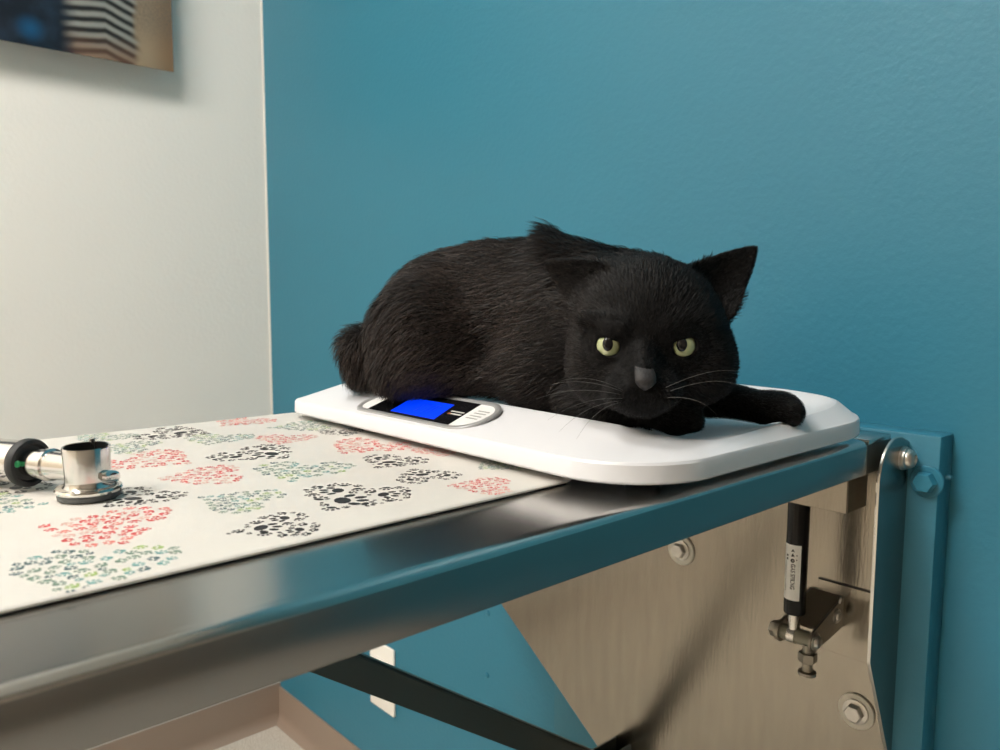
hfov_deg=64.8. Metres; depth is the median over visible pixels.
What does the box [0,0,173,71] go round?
print
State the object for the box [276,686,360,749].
baseboard
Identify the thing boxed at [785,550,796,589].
print
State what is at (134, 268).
wall
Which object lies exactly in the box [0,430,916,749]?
exam table
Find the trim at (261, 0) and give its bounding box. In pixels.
[261,0,279,682]
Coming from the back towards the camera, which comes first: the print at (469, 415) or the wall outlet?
the wall outlet
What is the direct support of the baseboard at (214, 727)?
attached to the wall at (134, 268)
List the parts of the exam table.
wall plate, rod, lever plate, lever plate, hinge rod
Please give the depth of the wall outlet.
1.37 m
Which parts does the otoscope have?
handle, lever arm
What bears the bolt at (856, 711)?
in the exam table
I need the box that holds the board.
[554,422,952,749]
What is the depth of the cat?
0.56 m
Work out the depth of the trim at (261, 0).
1.59 m
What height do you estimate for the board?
0.799 m
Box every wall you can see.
[0,0,270,439]
[262,0,999,749]
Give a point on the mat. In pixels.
(193, 496)
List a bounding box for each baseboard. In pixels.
[90,683,279,749]
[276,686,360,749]
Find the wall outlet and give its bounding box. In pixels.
[370,645,395,716]
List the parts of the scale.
control panel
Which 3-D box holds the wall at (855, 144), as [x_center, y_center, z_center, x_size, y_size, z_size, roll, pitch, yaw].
[0.392,-0.406,0.704,0.100,2.500,2.450,-5,8,-42]
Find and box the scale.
[295,383,859,484]
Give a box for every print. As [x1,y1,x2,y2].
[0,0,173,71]
[465,411,489,419]
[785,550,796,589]
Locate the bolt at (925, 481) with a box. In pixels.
[909,465,944,497]
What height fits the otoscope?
0.032 m
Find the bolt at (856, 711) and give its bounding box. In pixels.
[838,693,874,729]
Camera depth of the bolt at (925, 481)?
0.66 m
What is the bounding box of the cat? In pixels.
[328,216,806,437]
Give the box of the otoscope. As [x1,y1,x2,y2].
[0,437,122,503]
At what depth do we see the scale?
0.53 m
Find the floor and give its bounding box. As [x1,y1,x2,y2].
[215,726,303,749]
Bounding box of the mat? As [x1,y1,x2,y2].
[0,413,570,614]

